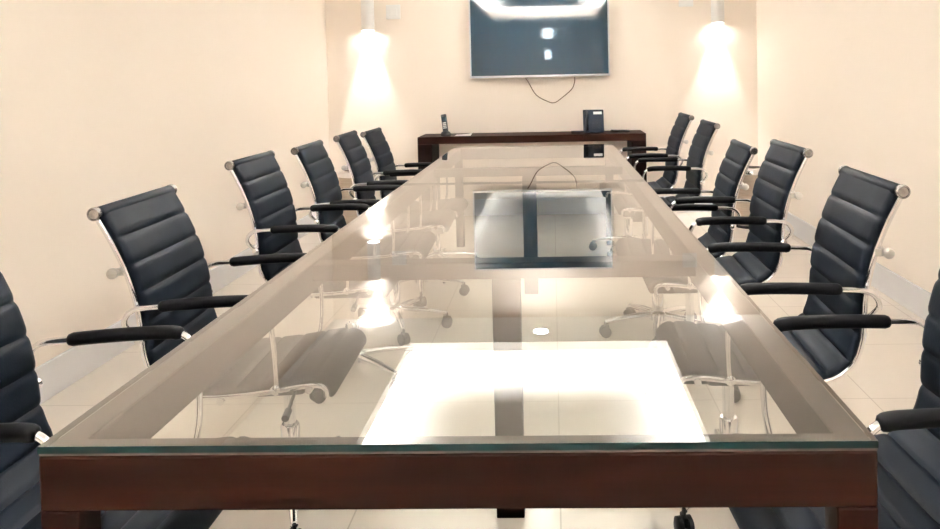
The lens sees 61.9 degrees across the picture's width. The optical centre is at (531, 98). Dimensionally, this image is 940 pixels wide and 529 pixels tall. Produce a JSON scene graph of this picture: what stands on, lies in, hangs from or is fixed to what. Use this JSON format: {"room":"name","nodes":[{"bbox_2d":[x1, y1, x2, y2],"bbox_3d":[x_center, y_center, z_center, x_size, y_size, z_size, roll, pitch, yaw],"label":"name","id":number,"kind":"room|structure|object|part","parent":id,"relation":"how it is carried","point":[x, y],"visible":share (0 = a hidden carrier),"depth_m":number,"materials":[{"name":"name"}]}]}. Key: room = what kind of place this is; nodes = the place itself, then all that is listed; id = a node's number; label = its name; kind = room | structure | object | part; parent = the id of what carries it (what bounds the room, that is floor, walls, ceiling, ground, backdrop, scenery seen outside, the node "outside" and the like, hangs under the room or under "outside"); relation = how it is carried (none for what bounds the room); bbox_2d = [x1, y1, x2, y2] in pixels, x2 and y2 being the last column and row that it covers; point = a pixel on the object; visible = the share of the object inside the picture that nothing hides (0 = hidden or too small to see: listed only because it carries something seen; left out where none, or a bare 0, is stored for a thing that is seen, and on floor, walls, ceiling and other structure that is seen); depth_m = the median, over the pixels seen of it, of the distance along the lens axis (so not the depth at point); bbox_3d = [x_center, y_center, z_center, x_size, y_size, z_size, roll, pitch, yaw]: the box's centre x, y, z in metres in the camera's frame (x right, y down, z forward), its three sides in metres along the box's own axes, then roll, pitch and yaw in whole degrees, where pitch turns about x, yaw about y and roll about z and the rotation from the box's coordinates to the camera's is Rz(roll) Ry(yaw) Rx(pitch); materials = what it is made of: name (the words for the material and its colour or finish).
{"room":"conference room","nodes":[
{"label":"conference room","id":0,"kind":"room"},
{"bbox_2d":[0,0,329,367],"bbox_3d":[-2.068,-0.165,2.070,0.100,2.820,10.436,-1,2,2],"label":"wall","id":1,"kind":"structure","parent":0,"point":[102,102],"depth_m":3.77,"materials":[{"name":"beige paint"}]},
{"bbox_2d":[34,212,315,403],"bbox_3d":[-1.985,1.169,2.104,0.014,0.150,10.236,-1,2,2],"label":"baseboard","id":2,"kind":"structure","parent":1,"relation":"attached to","point":[63,370],"depth_m":3.43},
{"bbox_2d":[40,212,924,528],"bbox_3d":[-0.025,1.256,2.055,4.130,0.100,10.436,-1,2,2],"label":"floor","id":3,"kind":"structure","parent":0,"point":[577,380],"depth_m":3.16,"materials":[{"name":"beige tile"}]},
{"bbox_2d":[0,272,249,528],"bbox_3d":[-0.891,0.764,1.544,0.734,0.945,0.556,-1,2,2],"label":"office chair","id":4,"kind":"object","parent":3,"relation":"on","point":[24,426],"visible":0.57,"depth_m":1.64,"materials":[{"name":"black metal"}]},
{"bbox_3d":[-1.163,0.540,1.532,0.146,0.463,0.430,-4,1,2],"label":"backrest","id":5,"kind":"part","parent":4,"relation":"part of","materials":[{"name":"black leather"}]},
{"bbox_3d":[-0.963,0.683,1.295,0.408,0.276,0.046,-4,1,2],"label":"armrest","id":6,"kind":"part","parent":4,"relation":"part of","materials":[{"name":"silver metal"}]},
{"bbox_3d":[-0.951,0.670,1.765,0.408,0.276,0.046,-4,1,2],"label":"armrest","id":7,"kind":"part","parent":4,"relation":"part of","materials":[{"name":"silver metal"}]},
{"bbox_3d":[-0.842,0.783,1.530,0.484,0.060,0.430,-1,2,2],"label":"seat","id":8,"kind":"part","parent":4,"relation":"part of","materials":[{"name":"black leather"}]},
{"bbox_2d":[87,184,366,528],"bbox_3d":[-0.811,0.746,2.331,0.744,0.936,0.565,-1,2,0],"label":"office chair","id":9,"kind":"object","parent":3,"relation":"on","point":[158,251],"visible":0.73,"depth_m":2.23,"materials":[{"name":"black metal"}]},
{"bbox_3d":[-1.091,0.528,2.323,0.146,0.463,0.430,-3,2,0],"label":"backrest","id":10,"kind":"part","parent":9,"relation":"part of","materials":[{"name":"black leather"}]},
{"bbox_3d":[-0.886,0.674,2.093,0.408,0.276,0.046,-3,2,0],"label":"armrest","id":11,"kind":"part","parent":9,"relation":"part of","materials":[{"name":"silver metal"}]},
{"bbox_3d":[-0.866,0.564,2.113,0.605,0.531,0.010,-3,2,0],"label":"frame","id":12,"kind":"part","parent":9,"relation":"part of","materials":[{"name":"silver metal"}]},
{"bbox_3d":[-0.890,0.661,2.563,0.408,0.276,0.046,-3,2,0],"label":"armrest","id":13,"kind":"part","parent":9,"relation":"part of","materials":[{"name":"silver metal"}]},
{"bbox_3d":[-0.775,0.776,2.332,0.484,0.068,0.430,-1,2,0],"label":"seat","id":14,"kind":"part","parent":9,"relation":"part of","materials":[{"name":"black leather"}]},
{"bbox_3d":[-0.662,0.841,2.163,0.020,0.035,0.185,-1,2,-5],"label":"tilt lever","id":15,"kind":"part","parent":9,"relation":"part of","materials":[{"name":"black plastic"}]},
{"bbox_2d":[224,150,418,403],"bbox_3d":[-0.852,0.711,3.304,0.686,0.954,0.560,-1,2,2],"label":"office chair","id":16,"kind":"object","parent":3,"relation":"on","point":[268,200],"visible":0.59,"depth_m":3.19,"materials":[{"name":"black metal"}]},
{"bbox_3d":[-1.111,0.485,3.305,0.146,0.463,0.430,-1,2,2],"label":"backrest","id":17,"kind":"part","parent":16,"relation":"part of","materials":[{"name":"black leather"}]},
{"bbox_3d":[-0.919,0.639,3.069,0.408,0.276,0.046,-1,2,2],"label":"armrest","id":18,"kind":"part","parent":16,"relation":"part of","materials":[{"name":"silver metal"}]},
{"bbox_3d":[-0.894,0.529,3.088,0.605,0.531,0.010,-1,2,2],"label":"frame","id":19,"kind":"part","parent":16,"relation":"part of","materials":[{"name":"silver metal"}]},
{"bbox_3d":[-0.906,0.626,3.539,0.408,0.276,0.046,-1,2,2],"label":"armrest","id":20,"kind":"part","parent":16,"relation":"part of","materials":[{"name":"black plastic"}]},
{"bbox_3d":[-0.804,0.745,3.304,0.482,0.084,0.430,-1,2,2],"label":"seat","id":21,"kind":"part","parent":16,"relation":"part of","materials":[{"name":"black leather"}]},
{"bbox_3d":[-0.699,0.814,3.132,0.020,0.036,0.185,-1,2,-2],"label":"tilt lever","id":22,"kind":"part","parent":16,"relation":"part of","materials":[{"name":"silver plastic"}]},
{"bbox_2d":[338,170,372,223],"bbox_3d":[-1.522,0.865,6.769,0.302,0.486,0.302,-1,2,2],"label":"waste bin","id":23,"kind":"object","parent":3,"relation":"on","point":[345,181],"visible":0.19,"depth_m":6.63,"materials":[{"name":"beige metal"}]},
{"bbox_2d":[291,140,452,345],"bbox_3d":[-0.774,0.694,3.950,0.727,0.950,0.565,-1,2,0],"label":"office chair","id":24,"kind":"object","parent":3,"relation":"on","point":[317,167],"visible":0.55,"depth_m":3.92,"materials":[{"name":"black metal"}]},
{"bbox_3d":[-0.830,0.515,3.732,0.605,0.531,0.010,-1,2,0],"label":"frame","id":25,"kind":"part","parent":24,"relation":"part of","materials":[{"name":"silver metal"}]},
{"bbox_3d":[-0.854,0.624,3.712,0.408,0.276,0.046,-1,2,0],"label":"armrest","id":26,"kind":"part","parent":24,"relation":"part of","materials":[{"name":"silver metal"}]},
{"bbox_3d":[-1.054,0.471,3.942,0.146,0.463,0.430,-1,2,0],"label":"backrest","id":27,"kind":"part","parent":24,"relation":"part of","materials":[{"name":"black leather"}]},
{"bbox_3d":[-0.858,0.611,4.182,0.408,0.276,0.046,-1,2,0],"label":"armrest","id":28,"kind":"part","parent":24,"relation":"part of","materials":[{"name":"silver metal"}]},
{"bbox_2d":[360,127,432,198],"bbox_3d":[-0.712,0.666,5.195,0.722,0.936,0.560,-1,2,2],"label":"office chair","id":29,"kind":"object","parent":3,"relation":"on","point":[383,159],"visible":0.3,"depth_m":5.09,"materials":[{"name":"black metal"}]},
{"bbox_3d":[-0.772,0.494,4.966,0.605,0.531,0.010,-1,2,2],"label":"frame","id":30,"kind":"part","parent":29,"relation":"part of","materials":[{"name":"silver metal"}]},
{"bbox_3d":[-0.989,0.450,5.182,0.146,0.463,0.430,-1,2,2],"label":"backrest","id":31,"kind":"part","parent":29,"relation":"part of","materials":[{"name":"black leather"}]},
{"bbox_3d":[-0.797,0.604,4.946,0.408,0.276,0.046,-1,2,2],"label":"armrest","id":32,"kind":"part","parent":29,"relation":"part of","materials":[{"name":"silver metal"}]},
{"bbox_2d":[333,130,469,305],"bbox_3d":[-0.734,0.673,4.565,0.725,0.958,0.558,-1,2,0],"label":"office chair","id":33,"kind":"object","parent":3,"relation":"on","point":[349,144],"visible":0.44,"depth_m":4.49,"materials":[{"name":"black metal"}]},
{"bbox_3d":[-0.788,0.489,4.361,0.605,0.531,0.010,-1,2,0],"label":"frame","id":34,"kind":"part","parent":33,"relation":"part of","materials":[{"name":"silver metal"}]},
{"bbox_3d":[-1.012,0.445,4.570,0.146,0.463,0.430,-1,2,0],"label":"backrest","id":35,"kind":"part","parent":33,"relation":"part of","materials":[{"name":"black leather"}]},
{"bbox_3d":[-0.812,0.598,4.341,0.408,0.276,0.046,-1,2,0],"label":"armrest","id":36,"kind":"part","parent":33,"relation":"part of","materials":[{"name":"silver metal"}]},
{"bbox_2d":[37,144,878,528],"bbox_3d":[-0.041,0.792,3.485,1.180,0.750,4.772,-1,2,2],"label":"conference table","id":37,"kind":"object","parent":3,"relation":"on","point":[505,215],"visible":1,"depth_m":1.22,"materials":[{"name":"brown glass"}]},
{"bbox_3d":[-0.664,0.915,1.145,0.056,0.656,0.056,-1,2,2],"label":"leg","id":38,"kind":"part","parent":37,"relation":"part of","materials":[{"name":"red wood"}]},
{"bbox_3d":[-0.066,0.856,2.257,0.080,0.690,0.070,-1,2,2],"label":"leg","id":39,"kind":"part","parent":37,"relation":"part of","materials":[{"name":"red wood"}]},
{"bbox_3d":[-0.012,0.385,4.843,1.180,0.010,2.034,-1,2,2],"label":"glass","id":40,"kind":"part","parent":37,"relation":"part of","materials":[{"name":"clear glass"}]},
{"bbox_3d":[-0.007,0.792,4.560,0.080,0.690,0.070,-1,2,2],"label":"leg","id":41,"kind":"part","parent":37,"relation":"part of","materials":[{"name":"wood"}]},
{"bbox_3d":[0.459,0.893,1.115,0.056,0.656,0.056,-1,2,2],"label":"leg","id":42,"kind":"part","parent":37,"relation":"part of","materials":[{"name":"red wood"}]},
{"bbox_2d":[417,130,646,181],"bbox_3d":[0.011,0.692,6.934,1.970,0.762,0.420,-1,2,2],"label":"credenza","id":43,"kind":"object","parent":3,"relation":"on","point":[428,144],"visible":0.67,"depth_m":6.73,"materials":[{"name":"red wood"}]},
{"bbox_3d":[-0.911,0.741,6.960,0.125,0.700,0.420,-1,2,2],"label":"panel","id":44,"kind":"part","parent":43,"relation":"part of","materials":[{"name":"red wood"}]},
{"bbox_2d":[441,114,450,135],"bbox_3d":[-0.752,0.233,6.824,0.094,0.192,0.099,-1,2,2],"label":"cordless phone","id":45,"kind":"object","parent":43,"relation":"on","point":[445,132],"visible":1,"depth_m":6.82,"materials":[{"name":"black plastic"}]},
{"bbox_2d":[455,133,471,135],"bbox_3d":[-0.599,0.317,6.865,0.140,0.012,0.170,-1,2,2],"label":"paper sheet","id":46,"kind":"object","parent":43,"relation":"on","point":[469,134],"visible":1,"depth_m":6.84,"materials":[{"name":"white paper"}]},
{"bbox_2d":[571,131,580,133],"bbox_3d":[0.387,0.295,6.808,0.085,0.024,0.070,-1,2,2],"label":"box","id":47,"kind":"object","parent":43,"relation":"on","point":[572,132],"visible":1,"depth_m":6.77,"materials":[{"name":"black plastic"}]},
{"bbox_2d":[581,110,603,132],"bbox_3d":[0.526,0.200,6.893,0.218,0.202,0.170,-1,2,2],"label":"desk phone","id":48,"kind":"object","parent":43,"relation":"on","point":[593,120],"visible":0.94,"depth_m":6.86,"materials":[{"name":"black plastic"}]},
{"bbox_2d":[610,130,629,131],"bbox_3d":[0.784,0.287,6.915,0.183,0.016,0.098,-1,2,19],"label":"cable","id":49,"kind":"object","parent":43,"relation":"on","point":[610,130],"visible":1,"depth_m":6.89,"materials":[{"name":"black plastic"}]},
{"bbox_3d":[0.933,0.705,6.910,0.125,0.700,0.420,-1,2,2],"label":"panel","id":50,"kind":"part","parent":43,"relation":"part of","materials":[{"name":"red wood"}]},
{"bbox_2d":[619,112,693,194],"bbox_3d":[0.764,0.604,5.580,0.721,0.980,0.560,-1,2,2],"label":"office chair","id":51,"kind":"object","parent":3,"relation":"on","point":[669,179],"visible":0.53,"depth_m":5.43,"materials":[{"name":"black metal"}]},
{"bbox_3d":[0.833,0.517,5.326,0.408,0.276,0.046,-1,2,2],"label":"armrest","id":52,"kind":"part","parent":51,"relation":"part of","materials":[{"name":"silver metal"}]},
{"bbox_3d":[0.735,0.627,5.567,0.482,0.084,0.430,-1,2,2],"label":"seat","id":53,"kind":"part","parent":51,"relation":"part of","materials":[{"name":"black leather"}]},
{"bbox_3d":[0.805,0.408,5.347,0.605,0.531,0.010,-1,2,2],"label":"frame","id":54,"kind":"part","parent":51,"relation":"part of","materials":[{"name":"silver metal"}]},
{"bbox_3d":[1.031,0.356,5.552,0.146,0.463,0.430,-1,2,2],"label":"backrest","id":55,"kind":"part","parent":51,"relation":"part of","materials":[{"name":"black leather"}]},
{"bbox_2d":[613,119,719,277],"bbox_3d":[0.816,0.630,4.992,0.698,0.958,0.558,-1,2,2],"label":"office chair","id":56,"kind":"object","parent":3,"relation":"on","point":[702,140],"visible":0.48,"depth_m":4.88,"materials":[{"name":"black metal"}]},
{"bbox_3d":[0.886,0.540,5.230,0.408,0.276,0.046,-1,2,2],"label":"armrest","id":57,"kind":"part","parent":56,"relation":"part of","materials":[{"name":"silver metal"}]},
{"bbox_3d":[0.873,0.553,4.761,0.408,0.276,0.046,-1,2,2],"label":"armrest","id":58,"kind":"part","parent":56,"relation":"part of","materials":[{"name":"silver metal"}]},
{"bbox_3d":[0.775,0.663,5.001,0.482,0.084,0.430,-1,2,2],"label":"seat","id":59,"kind":"part","parent":56,"relation":"part of","materials":[{"name":"black leather"}]},
{"bbox_3d":[0.846,0.445,4.781,0.605,0.531,0.010,-1,2,2],"label":"frame","id":60,"kind":"part","parent":56,"relation":"part of","materials":[{"name":"silver metal"}]},
{"bbox_3d":[1.072,0.392,4.986,0.146,0.463,0.430,-1,2,2],"label":"backrest","id":61,"kind":"part","parent":56,"relation":"part of","materials":[{"name":"black leather"}]},
{"bbox_2d":[599,139,757,347],"bbox_3d":[0.681,0.682,3.767,0.726,0.926,0.558,-1,2,4],"label":"office chair","id":62,"kind":"object","parent":3,"relation":"on","point":[733,168],"visible":0.5,"depth_m":3.74,"materials":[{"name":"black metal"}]},
{"bbox_3d":[0.774,0.608,4.009,0.408,0.276,0.046,-1,2,4],"label":"armrest","id":63,"kind":"part","parent":62,"relation":"part of","materials":[{"name":"silver metal"}]},
{"bbox_3d":[0.655,0.730,3.784,0.482,0.084,0.430,-1,2,4],"label":"seat","id":64,"kind":"part","parent":62,"relation":"part of","materials":[{"name":"black leather"}]},
{"bbox_3d":[0.952,0.460,3.758,0.146,0.463,0.430,-1,2,4],"label":"backrest","id":65,"kind":"part","parent":62,"relation":"part of","materials":[{"name":"black leather"}]},
{"bbox_3d":[0.745,0.621,3.540,0.408,0.276,0.046,-1,2,4],"label":"armrest","id":66,"kind":"part","parent":62,"relation":"part of","materials":[{"name":"silver metal"}]},
{"bbox_3d":[0.718,0.512,3.561,0.605,0.531,0.010,-1,2,4],"label":"frame","id":67,"kind":"part","parent":62,"relation":"part of","materials":[{"name":"silver metal"}]},
{"bbox_2d":[624,139,812,402],"bbox_3d":[0.738,0.674,3.235,0.701,0.968,0.558,-1,2,2],"label":"office chair","id":68,"kind":"object","parent":3,"relation":"on","point":[781,169],"visible":0.71,"depth_m":3.10,"materials":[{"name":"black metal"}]},
{"bbox_3d":[0.698,0.703,3.223,0.482,0.084,0.430,-1,2,2],"label":"seat","id":69,"kind":"part","parent":68,"relation":"part of","materials":[{"name":"black leather"}]},
{"bbox_3d":[0.808,0.580,3.452,0.408,0.276,0.046,-1,2,2],"label":"armrest","id":70,"kind":"part","parent":68,"relation":"part of","materials":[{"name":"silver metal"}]},
{"bbox_3d":[0.768,0.484,3.003,0.605,0.531,0.010,-1,2,2],"label":"frame","id":71,"kind":"part","parent":68,"relation":"part of","materials":[{"name":"silver metal"}]},
{"bbox_3d":[0.796,0.593,2.982,0.408,0.276,0.046,-1,2,2],"label":"armrest","id":72,"kind":"part","parent":68,"relation":"part of","materials":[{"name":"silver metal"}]},
{"bbox_3d":[0.995,0.432,3.208,0.146,0.463,0.430,-1,2,2],"label":"backrest","id":73,"kind":"part","parent":68,"relation":"part of","materials":[{"name":"black leather"}]},
{"bbox_2d":[735,166,760,228],"bbox_3d":[1.810,0.808,6.429,0.302,0.486,0.302,-1,2,2],"label":"waste bin","id":74,"kind":"object","parent":3,"relation":"on","point":[751,175],"visible":0.2,"depth_m":6.30,"materials":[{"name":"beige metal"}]},
{"bbox_2d":[656,165,910,528],"bbox_3d":[0.662,0.705,2.325,0.715,0.958,0.560,-1,2,4],"label":"office chair","id":75,"kind":"object","parent":3,"relation":"on","point":[860,209],"visible":0.76,"depth_m":2.20,"materials":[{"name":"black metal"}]},
{"bbox_3d":[0.629,0.739,2.314,0.482,0.084,0.430,-1,2,4],"label":"seat","id":76,"kind":"part","parent":75,"relation":"part of","materials":[{"name":"black leather"}]},
{"bbox_3d":[0.748,0.616,2.538,0.408,0.276,0.046,-1,2,4],"label":"armrest","id":77,"kind":"part","parent":75,"relation":"part of","materials":[{"name":"silver metal"}]},
{"bbox_3d":[0.692,0.521,2.091,0.605,0.531,0.010,-1,2,4],"label":"frame","id":78,"kind":"part","parent":75,"relation":"part of","materials":[{"name":"silver metal"}]},
{"bbox_3d":[0.719,0.629,2.070,0.408,0.276,0.046,-1,2,4],"label":"armrest","id":79,"kind":"part","parent":75,"relation":"part of","materials":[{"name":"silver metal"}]},
{"bbox_3d":[0.925,0.468,2.288,0.146,0.463,0.430,-1,2,4],"label":"backrest","id":80,"kind":"part","parent":75,"relation":"part of","materials":[{"name":"black leather"}]},
{"bbox_2d":[729,269,939,528],"bbox_3d":[0.655,0.727,1.514,0.716,0.958,0.559,-1,2,-1],"label":"office chair","id":81,"kind":"object","parent":3,"relation":"on","point":[908,456],"visible":0.57,"depth_m":1.57,"materials":[{"name":"black leather"}]},
{"bbox_3d":[0.623,0.760,1.528,0.482,0.084,0.430,-1,2,-1],"label":"seat","id":82,"kind":"part","parent":81,"relation":"part of","materials":[{"name":"black leather"}]},
{"bbox_3d":[0.721,0.637,1.762,0.408,0.276,0.046,-1,2,-1],"label":"armrest","id":83,"kind":"part","parent":81,"relation":"part of","materials":[{"name":"silver metal"}]},
{"bbox_3d":[0.734,0.650,1.293,0.408,0.276,0.046,-1,2,-1],"label":"armrest","id":84,"kind":"part","parent":81,"relation":"part of","materials":[{"name":"silver metal"}]},
{"bbox_3d":[0.920,0.489,1.528,0.146,0.463,0.430,-1,2,-1],"label":"backrest","id":85,"kind":"part","parent":81,"relation":"part of","materials":[{"name":"black leather"}]},
{"bbox_2d":[325,0,757,198],"bbox_3d":[0.082,-0.346,7.179,3.930,2.820,0.100,-1,2,2],"label":"wall","id":86,"kind":"structure","parent":0,"point":[667,59],"depth_m":7.14,"materials":[{"name":"beige paint"}]},
{"bbox_2d":[361,0,374,30],"bbox_3d":[-1.490,-0.790,7.092,0.116,0.345,0.133,-1,2,2],"label":"wall sconce","id":87,"kind":"object","parent":86,"relation":"attached to","point":[367,6],"visible":1,"depth_m":7.04,"materials":[{"name":"white plastic"}]},
{"bbox_2d":[386,5,400,18],"bbox_3d":[-1.268,-0.793,7.146,0.132,0.132,0.014,-1,2,2],"label":"wall plate","id":88,"kind":"object","parent":86,"relation":"attached to","point":[392,11],"visible":1,"depth_m":7.14,"materials":[{"name":"white plastic"}]},
{"bbox_2d":[468,0,609,77],"bbox_3d":[0.069,-0.560,7.089,1.267,0.730,0.068,-1,2,2],"label":"television","id":89,"kind":"object","parent":86,"relation":"attached to","point":[508,38],"visible":1,"depth_m":7.06,"materials":[{"name":"black plastic"}]},
{"bbox_2d":[525,77,574,102],"bbox_3d":[0.171,-0.075,7.115,0.458,0.241,0.030,-1,2,2],"label":"cable","id":90,"kind":"object","parent":89,"relation":"hanging from","point":[574,77],"visible":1,"depth_m":7.12,"materials":[{"name":"black plastic"}]},
{"bbox_2d":[679,0,692,6],"bbox_3d":[1.399,-0.899,7.072,0.132,0.132,0.014,-1,2,2],"label":"wall plate","id":91,"kind":"object","parent":86,"relation":"attached to","point":[682,3],"visible":1,"depth_m":7.07,"materials":[{"name":"white plastic"}]},
{"bbox_2d":[659,196,712,212],"bbox_3d":[0.107,0.990,7.159,3.902,0.150,0.014,-1,2,2],"label":"baseboard","id":92,"kind":"structure","parent":86,"relation":"attached to","point":[659,196],"depth_m":7.12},
{"bbox_2d":[711,0,723,22],"bbox_3d":[1.669,-0.851,7.007,0.116,0.345,0.133,-1,2,2],"label":"wall sconce","id":93,"kind":"object","parent":86,"relation":"attached to","point":[717,6],"visible":1,"depth_m":6.95,"materials":[{"name":"white plastic"}]},
{"bbox_2d":[756,0,939,292],"bbox_3d":[1.959,-0.242,1.961,0.100,2.820,10.436,-1,2,2],"label":"wall","id":94,"kind":"structure","parent":0,"point":[855,84],"depth_m":4.69,"materials":[{"name":"beige paint"}]},
{"bbox_2d":[785,212,930,319],"bbox_3d":[1.929,1.093,1.998,0.014,0.150,10.236,-1,2,2],"label":"baseboard","id":95,"kind":"structure","parent":94,"relation":"attached to","point":[901,290],"depth_m":4.28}
]}

